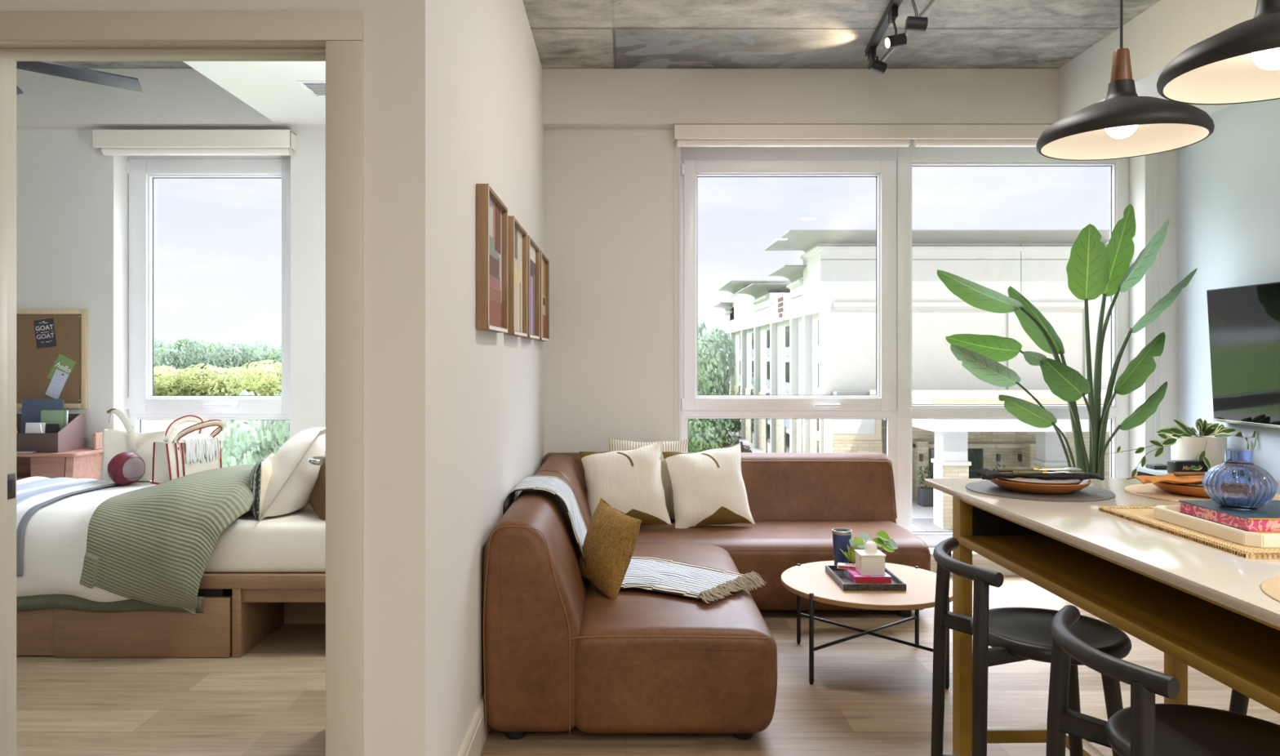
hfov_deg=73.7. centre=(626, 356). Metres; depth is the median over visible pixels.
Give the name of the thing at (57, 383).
paper
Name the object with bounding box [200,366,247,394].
tree
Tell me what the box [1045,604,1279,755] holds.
bar stool
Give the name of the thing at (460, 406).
wall
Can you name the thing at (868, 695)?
floor
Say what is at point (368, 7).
wall
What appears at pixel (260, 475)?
lumbar pillow
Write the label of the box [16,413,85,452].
desk organizer
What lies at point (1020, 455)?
sconce
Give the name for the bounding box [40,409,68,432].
notebook
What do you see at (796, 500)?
sofa section
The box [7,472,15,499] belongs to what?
strike plate
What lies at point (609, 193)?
wall
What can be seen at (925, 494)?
planter
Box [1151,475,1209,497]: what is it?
dinner plate
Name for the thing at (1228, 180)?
wall
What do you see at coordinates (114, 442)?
tote bag
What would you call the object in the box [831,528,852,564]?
tumbler
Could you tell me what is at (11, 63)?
trim
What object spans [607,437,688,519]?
throw pillow
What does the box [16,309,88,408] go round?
cork board
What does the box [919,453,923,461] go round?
sconce
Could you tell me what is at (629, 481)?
throw pillow
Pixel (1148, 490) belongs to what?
placemat
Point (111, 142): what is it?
roller blind
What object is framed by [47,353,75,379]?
greeting card
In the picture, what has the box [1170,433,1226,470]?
pot
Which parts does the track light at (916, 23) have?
stem, stem, stem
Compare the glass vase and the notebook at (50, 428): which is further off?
the notebook at (50, 428)
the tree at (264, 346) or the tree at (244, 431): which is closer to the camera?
the tree at (244, 431)
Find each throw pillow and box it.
[579,440,671,524]
[579,497,641,599]
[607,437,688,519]
[662,443,755,528]
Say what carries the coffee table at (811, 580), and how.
on the floor
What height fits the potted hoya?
0.355 m
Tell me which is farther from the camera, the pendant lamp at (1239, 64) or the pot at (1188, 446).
the pot at (1188, 446)
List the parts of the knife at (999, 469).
blade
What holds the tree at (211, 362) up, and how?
on the ground at (918, 511)
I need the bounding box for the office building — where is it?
[712,229,1110,453]
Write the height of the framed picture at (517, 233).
0.474 m
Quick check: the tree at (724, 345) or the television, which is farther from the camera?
the tree at (724, 345)
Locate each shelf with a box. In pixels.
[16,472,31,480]
[960,534,1279,713]
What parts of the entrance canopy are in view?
cap trim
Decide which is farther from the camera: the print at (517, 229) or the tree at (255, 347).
the tree at (255, 347)
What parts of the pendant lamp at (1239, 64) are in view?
bulb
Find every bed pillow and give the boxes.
[253,426,325,528]
[308,461,325,519]
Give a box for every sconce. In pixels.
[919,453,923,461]
[996,453,1000,461]
[1017,453,1022,461]
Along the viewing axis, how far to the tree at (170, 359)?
202.35 m
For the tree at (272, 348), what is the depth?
206.32 m
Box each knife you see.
[997,467,1082,472]
[1173,471,1206,475]
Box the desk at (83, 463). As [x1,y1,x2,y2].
[16,431,103,480]
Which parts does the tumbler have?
lid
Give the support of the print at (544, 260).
attached to the framed picture at (544, 260)
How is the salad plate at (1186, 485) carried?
on the dinner plate at (1194, 491)
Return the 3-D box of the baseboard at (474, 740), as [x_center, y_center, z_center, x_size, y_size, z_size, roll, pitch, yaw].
[-0.484,1.230,3.592,0.014,0.140,3.015,0,0,0]
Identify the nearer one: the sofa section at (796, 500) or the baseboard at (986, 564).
the sofa section at (796, 500)
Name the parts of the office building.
cornice, cornice, cornice, sign panel, cornice, cornice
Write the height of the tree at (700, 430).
5.863 m
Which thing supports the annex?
on the ground at (918, 511)
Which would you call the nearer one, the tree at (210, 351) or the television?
the television
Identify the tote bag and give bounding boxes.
[102,408,177,481]
[151,414,224,484]
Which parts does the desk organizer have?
panel, panel, panel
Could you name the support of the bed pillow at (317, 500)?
on the mattress
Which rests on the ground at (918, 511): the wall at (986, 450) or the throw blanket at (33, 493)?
the wall at (986, 450)
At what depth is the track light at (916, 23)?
4.04 m
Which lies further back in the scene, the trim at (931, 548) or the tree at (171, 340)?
the tree at (171, 340)
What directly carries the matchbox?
on the book at (853, 575)
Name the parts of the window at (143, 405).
handle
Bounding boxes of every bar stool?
[930,537,1131,755]
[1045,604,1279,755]
[1228,688,1248,715]
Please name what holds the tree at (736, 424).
on the ground at (918, 511)
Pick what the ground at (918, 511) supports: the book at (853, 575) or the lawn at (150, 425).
the lawn at (150, 425)
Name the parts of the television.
trim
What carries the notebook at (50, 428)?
in the desk organizer
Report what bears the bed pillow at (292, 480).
on the mattress
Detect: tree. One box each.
[153,337,168,366]
[153,338,175,365]
[153,338,193,369]
[153,363,244,395]
[153,364,208,395]
[156,337,209,372]
[172,339,221,368]
[183,347,217,368]
[186,366,246,395]
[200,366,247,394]
[203,342,228,358]
[207,342,266,371]
[208,361,281,395]
[217,389,289,467]
[222,428,263,465]
[235,346,262,364]
[235,359,281,395]
[247,368,281,395]
[251,339,276,351]
[256,344,281,368]
[261,346,281,359]
[688,418,737,452]
[697,316,724,382]
[697,326,735,432]
[697,341,724,395]
[727,390,741,432]
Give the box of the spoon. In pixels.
[1038,467,1080,471]
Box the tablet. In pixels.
[16,451,35,453]
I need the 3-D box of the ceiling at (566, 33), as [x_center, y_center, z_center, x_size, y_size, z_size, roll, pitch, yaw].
[-0.605,-1.789,1.100,7.990,0.200,8.600,0,0,0]
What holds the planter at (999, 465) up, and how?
on the ground at (918, 511)
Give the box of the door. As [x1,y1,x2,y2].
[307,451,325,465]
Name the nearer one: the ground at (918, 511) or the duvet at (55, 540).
the duvet at (55, 540)
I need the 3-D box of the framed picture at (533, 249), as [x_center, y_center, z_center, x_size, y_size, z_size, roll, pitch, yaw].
[-0.469,-0.329,4.195,0.042,0.474,0.450,0,0,0]
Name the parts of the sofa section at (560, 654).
backrest, seat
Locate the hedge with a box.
[711,428,752,452]
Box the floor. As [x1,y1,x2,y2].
[16,575,1279,755]
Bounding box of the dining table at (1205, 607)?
[924,477,1279,755]
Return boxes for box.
[1145,463,1167,469]
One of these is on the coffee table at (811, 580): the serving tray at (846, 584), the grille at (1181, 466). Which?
the serving tray at (846, 584)
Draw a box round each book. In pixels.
[843,568,891,583]
[1178,500,1279,533]
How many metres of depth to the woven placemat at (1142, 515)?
1.82 m
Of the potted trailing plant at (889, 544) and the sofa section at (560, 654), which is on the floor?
the sofa section at (560, 654)
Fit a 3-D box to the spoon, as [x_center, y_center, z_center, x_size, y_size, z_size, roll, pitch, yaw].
[1.196,0.320,2.425,0.191,0.012,0.030,0,0,0]
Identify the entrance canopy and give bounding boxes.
[869,389,1110,528]
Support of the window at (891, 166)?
in the wall at (609, 193)
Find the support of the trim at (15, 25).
attached to the wall at (368, 7)
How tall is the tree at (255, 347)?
12.340 m
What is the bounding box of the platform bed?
[16,572,325,657]
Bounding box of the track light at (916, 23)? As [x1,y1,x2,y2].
[865,0,928,74]
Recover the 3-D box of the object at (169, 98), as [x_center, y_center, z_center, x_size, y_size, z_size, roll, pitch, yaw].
[-1.035,-1.528,5.050,7.130,0.322,0.100,0,0,0]
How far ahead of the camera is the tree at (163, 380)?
158.75 m
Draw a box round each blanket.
[16,464,261,614]
[16,476,118,576]
[503,475,766,603]
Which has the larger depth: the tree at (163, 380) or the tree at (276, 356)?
the tree at (276, 356)
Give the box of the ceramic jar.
[853,541,885,575]
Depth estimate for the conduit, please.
4.19 m
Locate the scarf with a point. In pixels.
(198, 445)
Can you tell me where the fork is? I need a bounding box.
[1012,471,1084,475]
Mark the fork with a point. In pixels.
(1014, 473)
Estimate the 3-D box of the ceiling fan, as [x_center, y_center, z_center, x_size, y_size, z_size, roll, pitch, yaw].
[-2.865,-1.470,3.684,1.258,0.439,1.250,0,0,0]
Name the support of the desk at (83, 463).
on the floor
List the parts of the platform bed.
drawer, drawer, panel, panel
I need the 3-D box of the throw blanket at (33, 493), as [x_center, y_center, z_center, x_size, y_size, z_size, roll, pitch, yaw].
[-2.991,0.825,4.118,0.840,0.389,1.014,0,0,0]
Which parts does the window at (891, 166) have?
sash, handle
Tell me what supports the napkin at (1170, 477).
on the salad plate at (1186, 485)
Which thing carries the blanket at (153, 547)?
on the duvet at (55, 540)
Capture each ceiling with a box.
[48,0,1160,68]
[182,61,325,123]
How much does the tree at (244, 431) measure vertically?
5.719 m
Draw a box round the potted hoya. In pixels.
[1097,417,1256,476]
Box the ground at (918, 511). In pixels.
[153,391,933,531]
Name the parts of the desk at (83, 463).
rail, leg panel, leg panel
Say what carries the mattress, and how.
on the platform bed
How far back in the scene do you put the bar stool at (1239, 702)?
1.98 m
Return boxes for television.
[1206,281,1279,428]
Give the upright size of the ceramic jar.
0.134 m
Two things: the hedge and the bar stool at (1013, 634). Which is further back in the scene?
the hedge
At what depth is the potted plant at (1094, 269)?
4.60 m
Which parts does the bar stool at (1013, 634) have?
leg, backrest, leg, seat, leg, leg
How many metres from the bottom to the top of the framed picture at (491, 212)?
0.474 m
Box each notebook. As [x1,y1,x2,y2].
[20,399,64,432]
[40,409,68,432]
[45,423,60,432]
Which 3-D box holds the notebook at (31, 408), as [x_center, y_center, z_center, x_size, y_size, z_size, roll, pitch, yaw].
[-3.422,0.388,4.998,0.245,0.286,0.031,0,0,0]
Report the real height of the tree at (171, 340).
14.173 m
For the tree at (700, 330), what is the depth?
109.60 m
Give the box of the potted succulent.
[839,543,862,564]
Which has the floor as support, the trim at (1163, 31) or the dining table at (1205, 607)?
the dining table at (1205, 607)
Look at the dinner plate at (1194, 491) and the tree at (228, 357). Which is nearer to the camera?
the dinner plate at (1194, 491)
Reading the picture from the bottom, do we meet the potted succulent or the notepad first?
the potted succulent
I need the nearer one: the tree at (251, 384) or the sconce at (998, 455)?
the sconce at (998, 455)
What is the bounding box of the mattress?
[204,503,325,572]
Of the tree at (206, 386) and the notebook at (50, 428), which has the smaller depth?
the notebook at (50, 428)
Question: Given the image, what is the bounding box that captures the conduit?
[880,0,937,62]
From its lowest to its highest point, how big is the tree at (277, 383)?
7.500 m
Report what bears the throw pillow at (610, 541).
on the sofa section at (560, 654)
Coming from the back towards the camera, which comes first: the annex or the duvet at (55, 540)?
the annex
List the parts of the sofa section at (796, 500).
backrest, backrest, seat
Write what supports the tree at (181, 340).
on the ground at (918, 511)
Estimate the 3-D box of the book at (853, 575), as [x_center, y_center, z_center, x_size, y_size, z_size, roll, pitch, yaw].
[1.020,0.922,3.613,0.158,0.027,0.173,0,0,0]
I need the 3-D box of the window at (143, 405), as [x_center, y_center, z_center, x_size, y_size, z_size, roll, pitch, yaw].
[-2.533,-0.064,5.263,1.085,2.472,0.153,0,0,0]
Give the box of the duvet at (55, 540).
[16,480,155,602]
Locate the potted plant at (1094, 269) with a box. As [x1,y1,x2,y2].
[937,204,1197,477]
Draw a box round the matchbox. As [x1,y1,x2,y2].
[836,562,855,569]
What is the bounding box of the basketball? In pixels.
[107,452,145,484]
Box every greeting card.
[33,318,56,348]
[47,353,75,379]
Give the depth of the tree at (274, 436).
36.39 m
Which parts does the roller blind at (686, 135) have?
bead chain, bead chain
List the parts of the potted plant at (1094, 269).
stem, stem, stem, stem, stem, stem, stem, stem, stem, stem, stem, stem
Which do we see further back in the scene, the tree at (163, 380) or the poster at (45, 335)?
the tree at (163, 380)
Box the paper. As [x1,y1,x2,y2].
[44,368,68,399]
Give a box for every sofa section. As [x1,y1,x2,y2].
[482,471,777,739]
[535,452,930,617]
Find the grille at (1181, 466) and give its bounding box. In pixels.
[1177,462,1208,471]
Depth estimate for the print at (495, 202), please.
3.04 m
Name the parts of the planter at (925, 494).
pot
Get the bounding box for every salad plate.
[997,471,1083,484]
[1159,475,1202,487]
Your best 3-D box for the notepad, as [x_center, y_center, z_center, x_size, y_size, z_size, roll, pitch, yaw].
[-3.380,0.453,4.878,0.110,0.156,0.021,0,0,0]
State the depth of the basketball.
4.28 m
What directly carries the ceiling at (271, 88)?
attached to the wall at (460, 406)
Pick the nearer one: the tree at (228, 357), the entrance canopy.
the entrance canopy
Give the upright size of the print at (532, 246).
0.442 m
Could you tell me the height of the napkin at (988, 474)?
0.030 m
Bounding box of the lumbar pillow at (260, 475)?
[248,452,275,520]
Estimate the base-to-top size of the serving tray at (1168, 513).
0.027 m
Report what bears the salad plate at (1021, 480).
on the dinner plate at (1015, 486)
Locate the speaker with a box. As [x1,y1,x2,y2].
[1167,459,1208,473]
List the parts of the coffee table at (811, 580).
leg, leg, leg, leg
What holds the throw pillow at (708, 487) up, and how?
on the sofa section at (796, 500)
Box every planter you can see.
[915,466,933,506]
[992,463,1004,471]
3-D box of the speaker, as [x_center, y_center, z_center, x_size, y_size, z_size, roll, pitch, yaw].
[2.968,0.584,4.513,0.184,0.072,0.071,0,0,-6]
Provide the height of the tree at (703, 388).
10.988 m
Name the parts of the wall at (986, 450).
glass door, glass door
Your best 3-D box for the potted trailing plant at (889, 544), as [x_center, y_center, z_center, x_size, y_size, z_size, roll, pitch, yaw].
[1.077,0.846,3.700,0.206,0.179,0.071,0,0,0]
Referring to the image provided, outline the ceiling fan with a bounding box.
[16,61,142,94]
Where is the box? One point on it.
(1153, 466)
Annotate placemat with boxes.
[965,480,1115,502]
[1097,506,1279,559]
[1124,483,1279,502]
[1260,576,1279,602]
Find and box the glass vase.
[1201,448,1277,510]
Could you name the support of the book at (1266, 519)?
on the serving tray at (1168, 513)
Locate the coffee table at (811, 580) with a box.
[781,560,952,688]
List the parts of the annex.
panel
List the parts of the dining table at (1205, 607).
leg, panel, rail, leg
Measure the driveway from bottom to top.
0.060 m
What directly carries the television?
attached to the wall at (1228, 180)
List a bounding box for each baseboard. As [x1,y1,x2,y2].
[457,693,490,755]
[930,560,1017,575]
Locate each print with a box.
[488,195,502,327]
[514,226,522,332]
[529,244,535,335]
[542,258,546,337]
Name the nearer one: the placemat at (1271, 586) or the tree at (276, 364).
the placemat at (1271, 586)
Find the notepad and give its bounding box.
[25,422,45,432]
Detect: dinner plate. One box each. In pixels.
[990,471,1091,494]
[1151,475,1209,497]
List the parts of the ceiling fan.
blade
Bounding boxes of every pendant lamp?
[1035,0,1214,160]
[1156,0,1279,104]
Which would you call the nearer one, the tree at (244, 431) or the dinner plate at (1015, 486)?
the dinner plate at (1015, 486)
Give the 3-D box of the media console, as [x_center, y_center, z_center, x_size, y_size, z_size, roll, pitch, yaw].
[3.075,0.960,3.615,0.398,0.680,2.430,0,0,0]
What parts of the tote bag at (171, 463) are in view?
handle, handle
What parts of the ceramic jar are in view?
lid, knob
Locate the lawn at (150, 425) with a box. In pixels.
[145,420,275,448]
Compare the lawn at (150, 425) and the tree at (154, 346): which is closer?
the lawn at (150, 425)
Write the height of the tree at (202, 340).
13.755 m
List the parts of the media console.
panel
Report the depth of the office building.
57.59 m
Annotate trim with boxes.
[0,10,363,41]
[0,41,325,755]
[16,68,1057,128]
[325,40,363,755]
[928,546,979,555]
[1057,0,1257,119]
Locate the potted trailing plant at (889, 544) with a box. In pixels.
[848,530,897,551]
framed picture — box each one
[475,183,507,333]
[503,215,527,336]
[520,235,539,339]
[535,250,549,341]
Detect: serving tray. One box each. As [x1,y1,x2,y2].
[825,564,906,591]
[1153,505,1279,547]
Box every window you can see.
[127,155,290,438]
[680,139,1128,546]
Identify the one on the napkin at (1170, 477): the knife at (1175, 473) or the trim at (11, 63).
the knife at (1175, 473)
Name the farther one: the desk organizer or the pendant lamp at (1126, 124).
the desk organizer
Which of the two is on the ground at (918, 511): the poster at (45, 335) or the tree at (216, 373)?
the tree at (216, 373)
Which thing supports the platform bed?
on the floor
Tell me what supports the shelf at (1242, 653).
attached to the dining table at (1205, 607)
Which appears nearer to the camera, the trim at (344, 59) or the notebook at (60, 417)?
the trim at (344, 59)
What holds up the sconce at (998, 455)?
attached to the wall at (986, 450)
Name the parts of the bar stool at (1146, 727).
leg, backrest, leg, seat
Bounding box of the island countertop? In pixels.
[924,477,1279,626]
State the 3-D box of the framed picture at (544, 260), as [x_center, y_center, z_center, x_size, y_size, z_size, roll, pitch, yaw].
[-0.469,-0.329,4.755,0.042,0.474,0.450,0,0,0]
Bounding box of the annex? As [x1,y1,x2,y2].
[823,418,882,453]
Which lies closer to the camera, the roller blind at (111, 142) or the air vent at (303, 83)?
the air vent at (303, 83)
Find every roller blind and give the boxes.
[93,129,296,155]
[673,124,1160,448]
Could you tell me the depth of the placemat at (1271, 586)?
1.40 m
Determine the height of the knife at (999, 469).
0.012 m
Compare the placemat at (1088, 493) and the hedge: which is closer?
the placemat at (1088, 493)
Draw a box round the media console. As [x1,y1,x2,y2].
[1134,466,1279,494]
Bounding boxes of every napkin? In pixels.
[976,468,1104,480]
[1126,472,1279,484]
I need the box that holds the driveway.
[911,518,952,531]
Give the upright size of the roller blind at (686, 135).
1.904 m
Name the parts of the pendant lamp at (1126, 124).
cord, bulb, lamp shade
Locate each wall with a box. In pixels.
[0,0,376,755]
[16,128,1177,559]
[376,0,543,755]
[911,426,1110,501]
[1177,98,1279,480]
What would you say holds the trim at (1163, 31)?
attached to the wall at (1228, 180)
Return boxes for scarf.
[171,433,221,463]
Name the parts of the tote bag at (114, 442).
handle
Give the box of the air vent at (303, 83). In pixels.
[296,80,325,97]
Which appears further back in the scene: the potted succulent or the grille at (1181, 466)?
the grille at (1181, 466)
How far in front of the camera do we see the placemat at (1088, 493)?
2.34 m

